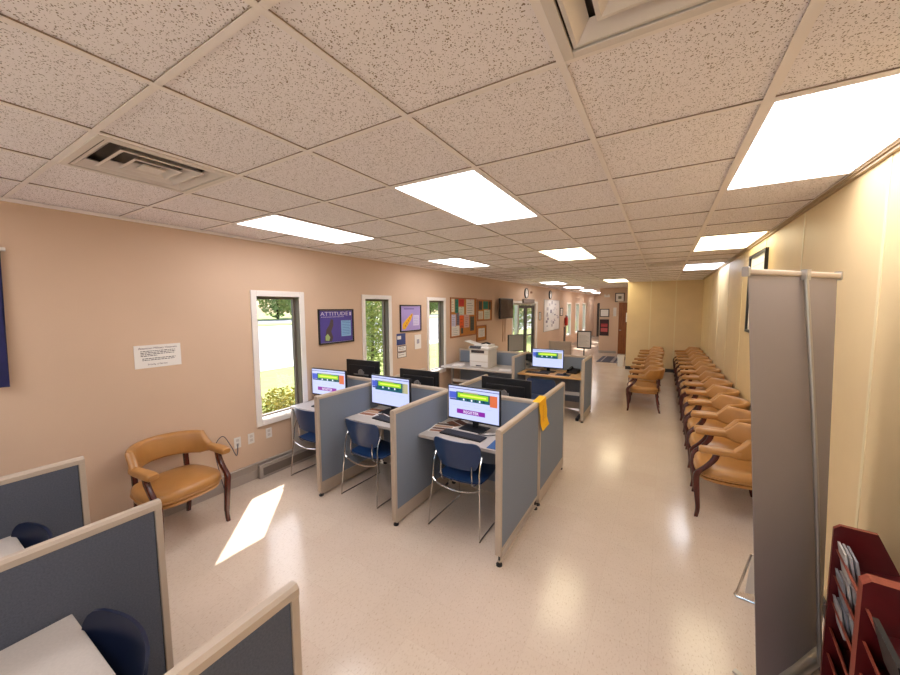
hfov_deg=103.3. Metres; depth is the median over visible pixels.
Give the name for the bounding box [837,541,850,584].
magazine
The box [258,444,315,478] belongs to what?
heater
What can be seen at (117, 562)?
partition panel
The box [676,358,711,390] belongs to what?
armchair
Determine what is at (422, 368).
partition panel
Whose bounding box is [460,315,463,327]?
paper
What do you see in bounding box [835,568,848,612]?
magazine
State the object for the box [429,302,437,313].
tree
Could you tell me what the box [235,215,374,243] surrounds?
recessed light
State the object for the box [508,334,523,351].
computer monitor
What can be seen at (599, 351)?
baseboard
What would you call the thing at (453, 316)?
paper
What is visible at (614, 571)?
floor
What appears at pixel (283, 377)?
ground
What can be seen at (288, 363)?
ground
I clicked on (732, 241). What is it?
recessed light
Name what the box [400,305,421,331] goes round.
framed poster
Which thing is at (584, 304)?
window
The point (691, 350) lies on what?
armchair
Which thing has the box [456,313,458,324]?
paper
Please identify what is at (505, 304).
television
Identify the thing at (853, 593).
magazine
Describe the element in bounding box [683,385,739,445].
armchair
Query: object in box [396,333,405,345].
flyer
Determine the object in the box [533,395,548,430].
cloth
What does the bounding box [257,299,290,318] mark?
tree
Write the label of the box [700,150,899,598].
wall
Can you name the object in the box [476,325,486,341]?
bulletin board
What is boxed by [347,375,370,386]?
partition panel
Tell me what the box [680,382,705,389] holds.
seat cushion
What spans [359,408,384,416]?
leaflet
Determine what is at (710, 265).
recessed light
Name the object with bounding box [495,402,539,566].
partition panel
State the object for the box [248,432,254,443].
wall outlet
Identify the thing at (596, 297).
wall
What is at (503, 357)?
partition panel
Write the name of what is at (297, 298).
window
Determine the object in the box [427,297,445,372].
window
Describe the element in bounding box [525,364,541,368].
shelf
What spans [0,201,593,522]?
wall
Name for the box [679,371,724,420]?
armchair
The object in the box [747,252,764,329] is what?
print
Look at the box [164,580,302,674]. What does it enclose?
partition panel
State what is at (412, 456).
partition panel
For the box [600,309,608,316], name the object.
picture frame
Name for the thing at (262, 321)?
ground
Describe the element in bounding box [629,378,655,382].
seat cushion
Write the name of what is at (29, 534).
chair
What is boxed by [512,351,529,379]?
partition panel
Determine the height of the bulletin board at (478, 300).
0.540 m
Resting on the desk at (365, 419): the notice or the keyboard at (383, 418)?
the keyboard at (383, 418)
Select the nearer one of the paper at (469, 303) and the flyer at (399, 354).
the flyer at (399, 354)
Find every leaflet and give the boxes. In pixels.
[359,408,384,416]
[428,422,454,431]
[445,419,469,427]
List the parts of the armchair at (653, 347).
backrest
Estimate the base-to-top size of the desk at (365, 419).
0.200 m
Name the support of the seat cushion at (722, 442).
on the armchair at (731, 416)
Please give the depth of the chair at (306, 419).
4.00 m
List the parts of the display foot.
white panel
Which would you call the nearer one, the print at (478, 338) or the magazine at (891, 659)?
the magazine at (891, 659)
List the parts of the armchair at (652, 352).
backrest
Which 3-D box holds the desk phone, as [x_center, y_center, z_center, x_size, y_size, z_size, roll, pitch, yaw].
[2.233,0.589,6.452,0.180,0.105,0.200,4,6,42]
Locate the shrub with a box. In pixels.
[262,386,294,413]
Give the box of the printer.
[465,340,497,367]
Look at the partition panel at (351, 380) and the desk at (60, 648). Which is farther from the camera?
the partition panel at (351, 380)
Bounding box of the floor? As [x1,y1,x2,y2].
[164,336,824,674]
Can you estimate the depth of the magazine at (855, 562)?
1.46 m
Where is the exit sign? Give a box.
[522,299,534,302]
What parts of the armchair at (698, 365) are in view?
armrest, backrest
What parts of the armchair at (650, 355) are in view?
backrest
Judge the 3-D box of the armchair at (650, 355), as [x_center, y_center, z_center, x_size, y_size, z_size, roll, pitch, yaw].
[4.655,0.809,8.416,0.625,0.796,0.648,2,5,28]
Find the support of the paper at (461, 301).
attached to the bulletin board at (466, 331)
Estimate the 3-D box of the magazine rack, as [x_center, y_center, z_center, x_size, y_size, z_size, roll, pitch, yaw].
[1.559,1.346,1.210,0.248,0.960,0.890,3,6,36]
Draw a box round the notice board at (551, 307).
[543,299,559,331]
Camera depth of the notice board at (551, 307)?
14.54 m
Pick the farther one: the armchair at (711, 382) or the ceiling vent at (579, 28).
the armchair at (711, 382)
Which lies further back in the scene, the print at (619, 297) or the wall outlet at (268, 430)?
the print at (619, 297)
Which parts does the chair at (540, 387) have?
seat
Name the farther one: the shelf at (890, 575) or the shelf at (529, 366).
the shelf at (529, 366)
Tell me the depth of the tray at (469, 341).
7.15 m
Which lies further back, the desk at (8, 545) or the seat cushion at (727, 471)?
the seat cushion at (727, 471)
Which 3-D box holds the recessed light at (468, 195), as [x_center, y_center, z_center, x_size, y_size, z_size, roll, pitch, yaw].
[0.191,-0.992,2.631,0.586,0.012,1.196,3,6,31]
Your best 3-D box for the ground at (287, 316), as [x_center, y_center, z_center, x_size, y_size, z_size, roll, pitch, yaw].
[-71.311,-3.952,77.491,78.000,0.200,180.000,3,6,31]
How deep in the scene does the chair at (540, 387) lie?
5.59 m
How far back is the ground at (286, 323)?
49.27 m
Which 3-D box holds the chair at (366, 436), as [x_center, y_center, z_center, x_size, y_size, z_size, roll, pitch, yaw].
[-0.766,1.218,3.772,0.518,0.814,0.574,3,6,32]
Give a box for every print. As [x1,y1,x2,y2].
[398,346,405,350]
[477,326,485,339]
[601,310,608,315]
[616,294,623,300]
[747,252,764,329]
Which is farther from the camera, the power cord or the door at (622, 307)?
the door at (622, 307)
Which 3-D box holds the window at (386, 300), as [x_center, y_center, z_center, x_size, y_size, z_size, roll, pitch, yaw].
[-1.202,0.096,5.751,0.142,1.550,0.680,3,6,31]
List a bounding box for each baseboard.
[163,335,592,517]
[598,350,615,353]
[625,366,825,618]
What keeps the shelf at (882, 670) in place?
attached to the magazine rack
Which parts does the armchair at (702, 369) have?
leg, armrest, backrest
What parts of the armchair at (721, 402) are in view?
leg, armrest, armrest, backrest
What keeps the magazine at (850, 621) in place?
in the magazine rack
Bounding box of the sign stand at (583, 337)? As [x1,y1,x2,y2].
[577,331,591,355]
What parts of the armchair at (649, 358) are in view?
armrest, backrest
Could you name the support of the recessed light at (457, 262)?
in the ceiling
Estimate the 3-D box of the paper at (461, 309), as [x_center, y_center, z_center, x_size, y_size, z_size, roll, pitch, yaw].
[0.261,-0.594,8.035,0.012,0.190,0.250,3,6,31]
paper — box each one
[451,299,454,311]
[452,314,455,326]
[452,326,459,335]
[455,299,457,312]
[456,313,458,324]
[459,299,463,305]
[459,307,463,314]
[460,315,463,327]
[464,314,468,327]
[466,299,473,314]
[470,316,473,330]
[478,311,482,318]
[478,328,484,336]
[483,301,487,308]
[484,310,489,318]
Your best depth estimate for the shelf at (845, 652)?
1.56 m
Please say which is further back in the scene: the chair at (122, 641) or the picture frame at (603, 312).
the picture frame at (603, 312)
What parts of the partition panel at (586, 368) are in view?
post, rail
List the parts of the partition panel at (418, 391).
rail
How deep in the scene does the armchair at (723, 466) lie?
3.24 m
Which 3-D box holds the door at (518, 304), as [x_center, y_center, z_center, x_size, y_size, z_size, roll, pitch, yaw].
[2.468,-0.141,11.895,0.140,2.130,2.520,3,6,31]
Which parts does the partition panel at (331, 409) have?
post, rail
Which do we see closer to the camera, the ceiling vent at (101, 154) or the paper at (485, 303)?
the ceiling vent at (101, 154)
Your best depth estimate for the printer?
7.07 m
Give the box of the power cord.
[215,436,237,487]
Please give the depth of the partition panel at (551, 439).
3.79 m
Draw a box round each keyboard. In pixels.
[372,415,389,422]
[440,428,486,442]
[526,371,549,374]
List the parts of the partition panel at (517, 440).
post, rail, rail, post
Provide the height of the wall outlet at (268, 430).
0.118 m
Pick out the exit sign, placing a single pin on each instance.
(523, 300)
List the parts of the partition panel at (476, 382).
rail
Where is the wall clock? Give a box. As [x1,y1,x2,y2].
[524,288,528,297]
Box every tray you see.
[465,340,494,346]
[525,360,543,369]
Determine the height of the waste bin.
0.360 m
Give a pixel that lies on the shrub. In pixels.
(284, 400)
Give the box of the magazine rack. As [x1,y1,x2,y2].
[820,524,899,674]
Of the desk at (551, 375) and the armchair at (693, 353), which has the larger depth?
the armchair at (693, 353)
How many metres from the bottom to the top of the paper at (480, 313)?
0.200 m
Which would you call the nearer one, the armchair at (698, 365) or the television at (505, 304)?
the armchair at (698, 365)
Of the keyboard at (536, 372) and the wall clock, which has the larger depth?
the wall clock
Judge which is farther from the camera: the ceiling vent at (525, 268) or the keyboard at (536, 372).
the ceiling vent at (525, 268)
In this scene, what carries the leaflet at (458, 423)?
on the desk at (426, 434)
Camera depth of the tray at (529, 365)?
6.88 m
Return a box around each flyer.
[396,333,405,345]
[397,345,405,351]
[397,351,405,357]
[415,334,420,348]
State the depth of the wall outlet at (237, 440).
3.86 m
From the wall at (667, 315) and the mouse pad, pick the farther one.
the wall at (667, 315)
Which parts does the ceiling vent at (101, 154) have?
plate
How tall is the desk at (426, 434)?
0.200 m
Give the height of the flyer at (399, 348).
0.100 m
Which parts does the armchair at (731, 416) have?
leg, leg, armrest, armrest, backrest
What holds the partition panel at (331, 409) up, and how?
on the floor
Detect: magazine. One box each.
[833,594,845,640]
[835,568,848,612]
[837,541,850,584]
[837,597,851,645]
[839,570,853,614]
[842,543,855,582]
[846,611,853,641]
[847,546,859,585]
[849,584,855,614]
[872,617,899,674]
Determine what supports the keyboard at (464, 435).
on the desk at (426, 434)
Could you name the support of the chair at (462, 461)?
on the floor
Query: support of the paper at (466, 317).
attached to the bulletin board at (466, 331)
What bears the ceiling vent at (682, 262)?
in the ceiling
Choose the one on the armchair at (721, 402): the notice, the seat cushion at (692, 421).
the seat cushion at (692, 421)
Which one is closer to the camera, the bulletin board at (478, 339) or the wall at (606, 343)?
the bulletin board at (478, 339)
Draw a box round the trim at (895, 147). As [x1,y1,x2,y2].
[0,140,899,295]
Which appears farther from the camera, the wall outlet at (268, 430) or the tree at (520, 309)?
the tree at (520, 309)
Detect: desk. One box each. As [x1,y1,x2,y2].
[0,536,24,557]
[0,614,115,674]
[290,400,315,451]
[345,405,390,430]
[419,418,499,453]
[441,361,511,383]
[518,368,580,420]
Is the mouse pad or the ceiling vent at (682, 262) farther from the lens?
the ceiling vent at (682, 262)
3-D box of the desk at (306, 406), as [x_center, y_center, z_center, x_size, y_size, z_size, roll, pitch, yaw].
[-1.430,1.203,4.411,0.885,0.740,0.580,3,6,31]
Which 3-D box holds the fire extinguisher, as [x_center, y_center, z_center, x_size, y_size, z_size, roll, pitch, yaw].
[5.386,-0.785,16.465,0.189,0.460,0.148,0,5,-2]
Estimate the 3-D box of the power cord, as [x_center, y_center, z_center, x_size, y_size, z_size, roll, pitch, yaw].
[-2.328,1.311,3.757,0.068,0.604,0.248,2,5,26]
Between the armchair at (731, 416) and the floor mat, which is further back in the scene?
the floor mat
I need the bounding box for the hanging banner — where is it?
[0,247,9,387]
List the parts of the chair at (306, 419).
backrest, seat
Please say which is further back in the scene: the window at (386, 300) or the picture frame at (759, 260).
the window at (386, 300)
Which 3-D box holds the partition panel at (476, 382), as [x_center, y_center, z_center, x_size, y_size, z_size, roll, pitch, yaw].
[0.245,1.044,4.352,0.048,1.050,0.940,3,6,31]
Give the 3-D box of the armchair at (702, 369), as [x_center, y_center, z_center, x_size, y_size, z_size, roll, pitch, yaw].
[4.635,0.958,6.641,0.625,0.796,0.648,2,5,29]
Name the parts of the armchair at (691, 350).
backrest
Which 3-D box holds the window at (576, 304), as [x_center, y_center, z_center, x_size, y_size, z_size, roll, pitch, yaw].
[6.698,-1.028,18.928,0.142,1.610,0.930,3,6,31]
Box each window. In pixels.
[250,290,307,426]
[361,294,392,375]
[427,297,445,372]
[566,303,570,336]
[575,303,578,333]
[582,303,585,330]
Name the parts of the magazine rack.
divider panel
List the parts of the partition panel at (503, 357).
rail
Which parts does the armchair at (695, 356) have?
armrest, backrest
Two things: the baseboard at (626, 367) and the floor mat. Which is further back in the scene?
the floor mat
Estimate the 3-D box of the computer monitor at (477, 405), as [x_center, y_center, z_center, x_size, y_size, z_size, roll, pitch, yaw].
[0.239,0.689,3.482,0.575,0.423,0.180,3,6,33]
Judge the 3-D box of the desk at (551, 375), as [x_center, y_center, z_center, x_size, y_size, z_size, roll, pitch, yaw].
[1.890,1.008,6.543,1.110,0.740,0.700,3,6,31]
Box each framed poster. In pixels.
[317,309,353,344]
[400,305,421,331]
[599,319,608,335]
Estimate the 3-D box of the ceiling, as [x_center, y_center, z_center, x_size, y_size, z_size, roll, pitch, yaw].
[4.191,-1.669,9.853,5.090,0.093,28.800,3,6,31]
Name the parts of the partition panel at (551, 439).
post, rail, post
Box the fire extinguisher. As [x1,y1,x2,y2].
[564,316,567,325]
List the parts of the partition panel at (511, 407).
rail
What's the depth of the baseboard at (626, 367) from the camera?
2.24 m
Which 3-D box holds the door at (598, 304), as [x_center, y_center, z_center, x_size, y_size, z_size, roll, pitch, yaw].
[10.214,-1.134,22.966,1.370,2.180,0.068,3,6,31]
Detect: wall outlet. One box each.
[234,436,240,448]
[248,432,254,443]
[266,427,271,438]
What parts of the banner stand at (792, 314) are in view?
rail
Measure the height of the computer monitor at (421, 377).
0.423 m
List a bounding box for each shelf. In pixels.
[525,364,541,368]
[840,648,850,671]
[856,571,899,595]
[874,667,889,674]
[877,636,899,658]
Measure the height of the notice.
0.203 m
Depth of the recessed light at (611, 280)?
10.35 m
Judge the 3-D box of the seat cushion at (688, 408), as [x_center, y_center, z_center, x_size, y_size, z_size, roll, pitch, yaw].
[3.619,1.071,4.997,0.544,0.104,0.569,3,6,32]
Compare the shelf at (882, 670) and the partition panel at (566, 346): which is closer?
the shelf at (882, 670)
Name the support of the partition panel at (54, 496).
on the floor
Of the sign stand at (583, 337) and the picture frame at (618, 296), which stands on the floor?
the sign stand at (583, 337)
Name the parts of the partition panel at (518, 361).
post, rail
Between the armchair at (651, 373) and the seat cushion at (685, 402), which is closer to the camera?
the seat cushion at (685, 402)
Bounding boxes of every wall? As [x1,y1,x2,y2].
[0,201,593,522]
[593,295,599,335]
[598,288,627,350]
[625,280,703,368]
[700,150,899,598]
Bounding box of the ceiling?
[0,0,899,294]
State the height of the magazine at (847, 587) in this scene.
0.125 m
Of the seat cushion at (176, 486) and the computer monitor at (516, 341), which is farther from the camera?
the computer monitor at (516, 341)
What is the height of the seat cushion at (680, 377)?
0.104 m
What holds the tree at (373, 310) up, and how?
on the ground at (283, 377)
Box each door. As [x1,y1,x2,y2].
[512,301,537,352]
[596,303,599,335]
[616,301,627,353]
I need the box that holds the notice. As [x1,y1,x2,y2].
[133,343,181,369]
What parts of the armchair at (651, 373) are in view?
leg, leg, armrest, armrest, seat rail, backrest, leg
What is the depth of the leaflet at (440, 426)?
3.54 m
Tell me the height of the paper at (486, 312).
0.240 m
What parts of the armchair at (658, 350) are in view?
backrest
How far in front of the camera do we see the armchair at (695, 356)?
8.42 m
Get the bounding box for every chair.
[11,522,51,547]
[81,608,149,674]
[291,407,316,475]
[341,418,391,508]
[428,436,494,542]
[527,378,554,399]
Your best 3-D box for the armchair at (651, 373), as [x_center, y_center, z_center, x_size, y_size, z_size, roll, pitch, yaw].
[3.679,0.956,6.717,0.625,0.796,0.648,2,5,29]
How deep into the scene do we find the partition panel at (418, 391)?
4.08 m
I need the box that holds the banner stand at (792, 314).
[732,266,842,674]
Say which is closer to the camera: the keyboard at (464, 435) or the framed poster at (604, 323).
the keyboard at (464, 435)
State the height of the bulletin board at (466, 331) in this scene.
0.880 m
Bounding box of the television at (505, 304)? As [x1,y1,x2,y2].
[499,298,512,318]
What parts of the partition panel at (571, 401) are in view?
rail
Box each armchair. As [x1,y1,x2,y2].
[125,430,230,541]
[626,366,664,413]
[628,361,663,404]
[630,357,662,397]
[633,354,662,369]
[637,351,664,385]
[638,346,663,360]
[638,349,663,354]
[673,347,700,375]
[674,349,702,364]
[674,351,705,384]
[676,354,708,389]
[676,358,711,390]
[677,362,715,397]
[678,366,720,404]
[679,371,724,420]
[682,378,732,431]
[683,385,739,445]
[684,394,750,449]
[686,406,751,496]
[690,422,751,516]
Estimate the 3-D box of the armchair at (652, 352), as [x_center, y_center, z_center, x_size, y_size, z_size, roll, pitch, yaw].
[5.017,0.761,8.961,0.625,0.796,0.648,2,6,30]
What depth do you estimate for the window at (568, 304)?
17.57 m
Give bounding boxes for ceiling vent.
[58,134,234,193]
[507,267,541,271]
[540,0,739,61]
[646,261,685,266]
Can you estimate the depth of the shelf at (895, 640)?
1.22 m
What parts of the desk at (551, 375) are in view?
leg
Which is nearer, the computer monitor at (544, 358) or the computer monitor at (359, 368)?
the computer monitor at (359, 368)
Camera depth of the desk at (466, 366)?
7.19 m
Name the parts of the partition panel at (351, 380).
rail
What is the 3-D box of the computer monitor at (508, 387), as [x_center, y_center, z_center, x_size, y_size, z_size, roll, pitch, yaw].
[0.599,0.654,3.872,0.575,0.423,0.180,3,6,32]
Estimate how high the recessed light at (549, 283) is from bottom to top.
0.012 m
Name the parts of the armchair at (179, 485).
leg, armrest, leg, backrest, seat rail, leg, armrest, leg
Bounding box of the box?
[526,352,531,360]
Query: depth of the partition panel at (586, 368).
6.08 m
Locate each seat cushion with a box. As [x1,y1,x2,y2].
[130,464,220,505]
[628,381,659,392]
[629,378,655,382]
[679,376,700,381]
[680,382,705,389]
[680,388,709,397]
[683,396,710,406]
[685,405,719,414]
[688,417,727,428]
[690,432,740,449]
[694,451,751,486]
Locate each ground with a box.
[257,313,437,320]
[258,313,567,363]
[258,314,437,323]
[258,316,437,325]
[260,326,530,371]
[260,326,575,410]
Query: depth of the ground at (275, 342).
23.82 m
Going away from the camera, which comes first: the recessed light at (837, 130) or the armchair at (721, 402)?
the recessed light at (837, 130)
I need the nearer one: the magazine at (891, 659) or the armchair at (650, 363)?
the magazine at (891, 659)
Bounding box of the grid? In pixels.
[0,0,899,294]
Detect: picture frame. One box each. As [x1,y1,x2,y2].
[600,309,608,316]
[615,293,624,301]
[744,247,768,332]
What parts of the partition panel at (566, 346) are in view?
rail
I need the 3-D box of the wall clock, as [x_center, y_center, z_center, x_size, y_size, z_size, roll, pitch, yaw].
[2.524,-1.459,11.747,0.044,0.340,0.340,3,6,31]
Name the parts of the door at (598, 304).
glass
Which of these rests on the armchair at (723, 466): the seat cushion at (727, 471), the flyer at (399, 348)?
the seat cushion at (727, 471)
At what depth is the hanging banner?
2.44 m
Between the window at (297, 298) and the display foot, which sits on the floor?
the display foot
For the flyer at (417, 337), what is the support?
attached to the wall at (80, 291)
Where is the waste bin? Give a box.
[617,355,624,366]
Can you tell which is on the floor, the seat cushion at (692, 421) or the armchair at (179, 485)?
the armchair at (179, 485)
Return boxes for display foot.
[733,553,754,603]
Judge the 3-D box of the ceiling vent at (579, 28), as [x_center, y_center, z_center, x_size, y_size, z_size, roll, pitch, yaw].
[0.456,-0.870,0.700,0.586,0.098,0.586,3,6,31]
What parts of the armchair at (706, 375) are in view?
leg, leg, armrest, backrest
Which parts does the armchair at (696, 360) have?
armrest, backrest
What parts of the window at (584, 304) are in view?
frame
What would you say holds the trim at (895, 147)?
attached to the wall at (667, 315)
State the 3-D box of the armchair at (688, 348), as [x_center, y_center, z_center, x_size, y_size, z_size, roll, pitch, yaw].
[6.612,0.670,9.955,0.625,0.796,0.648,2,6,30]
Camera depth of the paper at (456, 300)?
7.84 m
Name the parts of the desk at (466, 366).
leg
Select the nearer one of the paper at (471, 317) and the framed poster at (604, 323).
the paper at (471, 317)
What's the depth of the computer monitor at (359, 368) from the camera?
4.85 m
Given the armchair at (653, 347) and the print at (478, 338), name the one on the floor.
the armchair at (653, 347)
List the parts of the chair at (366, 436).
leg, backrest, seat, leg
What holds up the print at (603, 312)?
attached to the picture frame at (603, 312)
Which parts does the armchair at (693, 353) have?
armrest, backrest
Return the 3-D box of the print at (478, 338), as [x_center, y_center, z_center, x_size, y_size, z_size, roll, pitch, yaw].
[0.789,-0.114,8.976,0.005,0.398,0.558,3,6,31]
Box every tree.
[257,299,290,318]
[365,301,382,371]
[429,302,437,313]
[513,305,530,333]
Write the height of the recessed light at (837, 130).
0.012 m
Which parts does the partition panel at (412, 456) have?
post, rail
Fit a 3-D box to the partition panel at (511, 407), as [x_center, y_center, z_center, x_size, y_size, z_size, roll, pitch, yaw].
[0.413,1.100,3.671,0.930,1.050,0.048,3,6,31]
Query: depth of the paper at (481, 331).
8.97 m
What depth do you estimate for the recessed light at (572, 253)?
5.17 m
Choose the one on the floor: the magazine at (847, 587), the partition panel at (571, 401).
the partition panel at (571, 401)
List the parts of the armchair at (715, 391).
leg, leg, armrest, armrest, backrest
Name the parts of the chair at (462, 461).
leg, backrest, seat, leg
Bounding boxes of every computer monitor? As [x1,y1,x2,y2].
[312,367,347,394]
[346,359,379,377]
[371,374,411,414]
[400,368,438,386]
[448,384,500,433]
[482,376,531,398]
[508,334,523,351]
[532,348,563,372]
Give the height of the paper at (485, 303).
0.200 m
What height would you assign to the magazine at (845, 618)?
0.125 m
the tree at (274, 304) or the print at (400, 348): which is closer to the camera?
the print at (400, 348)
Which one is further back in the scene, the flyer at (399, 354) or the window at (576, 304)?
the window at (576, 304)
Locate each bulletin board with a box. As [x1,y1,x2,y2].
[450,297,476,337]
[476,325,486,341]
[477,299,491,320]
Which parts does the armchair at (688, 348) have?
backrest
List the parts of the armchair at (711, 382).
leg, leg, armrest, backrest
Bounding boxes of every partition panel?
[0,456,90,538]
[0,498,173,674]
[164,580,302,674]
[314,382,380,496]
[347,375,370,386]
[381,368,425,460]
[381,384,446,463]
[390,389,448,525]
[450,374,487,479]
[452,395,533,505]
[459,348,523,383]
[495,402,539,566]
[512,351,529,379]
[530,355,587,408]
[536,382,564,505]
[549,341,571,354]
[580,355,592,422]
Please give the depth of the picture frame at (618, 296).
14.52 m
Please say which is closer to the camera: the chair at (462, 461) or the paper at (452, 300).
the chair at (462, 461)
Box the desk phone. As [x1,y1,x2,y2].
[566,366,579,373]
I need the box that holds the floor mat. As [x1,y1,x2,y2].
[596,356,625,362]
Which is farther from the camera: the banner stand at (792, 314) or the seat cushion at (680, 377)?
the seat cushion at (680, 377)
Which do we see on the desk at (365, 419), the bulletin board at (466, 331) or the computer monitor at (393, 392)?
the computer monitor at (393, 392)
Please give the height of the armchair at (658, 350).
0.796 m
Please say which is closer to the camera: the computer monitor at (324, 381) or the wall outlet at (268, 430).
the wall outlet at (268, 430)
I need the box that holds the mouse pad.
[487,440,495,449]
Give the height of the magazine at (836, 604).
0.125 m
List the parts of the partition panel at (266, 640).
post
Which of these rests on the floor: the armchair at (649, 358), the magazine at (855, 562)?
the armchair at (649, 358)
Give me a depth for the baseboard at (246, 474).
3.85 m
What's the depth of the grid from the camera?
1.58 m
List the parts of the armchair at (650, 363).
armrest, backrest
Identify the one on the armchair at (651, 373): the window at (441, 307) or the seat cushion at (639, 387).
the seat cushion at (639, 387)
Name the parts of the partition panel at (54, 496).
rail, post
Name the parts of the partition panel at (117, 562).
rail, post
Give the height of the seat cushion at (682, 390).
0.104 m
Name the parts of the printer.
control panel, paper drawer, scanner lid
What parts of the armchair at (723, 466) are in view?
leg, leg, armrest, armrest, seat rail, backrest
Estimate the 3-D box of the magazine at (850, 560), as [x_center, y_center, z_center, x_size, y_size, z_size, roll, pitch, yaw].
[1.690,0.966,1.507,0.028,0.125,0.115,3,6,36]
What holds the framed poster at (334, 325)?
attached to the wall at (80, 291)
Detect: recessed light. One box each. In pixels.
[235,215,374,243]
[394,169,537,224]
[430,258,488,267]
[538,247,595,260]
[539,282,565,284]
[604,279,628,281]
[683,263,723,269]
[692,231,768,251]
[725,72,899,189]

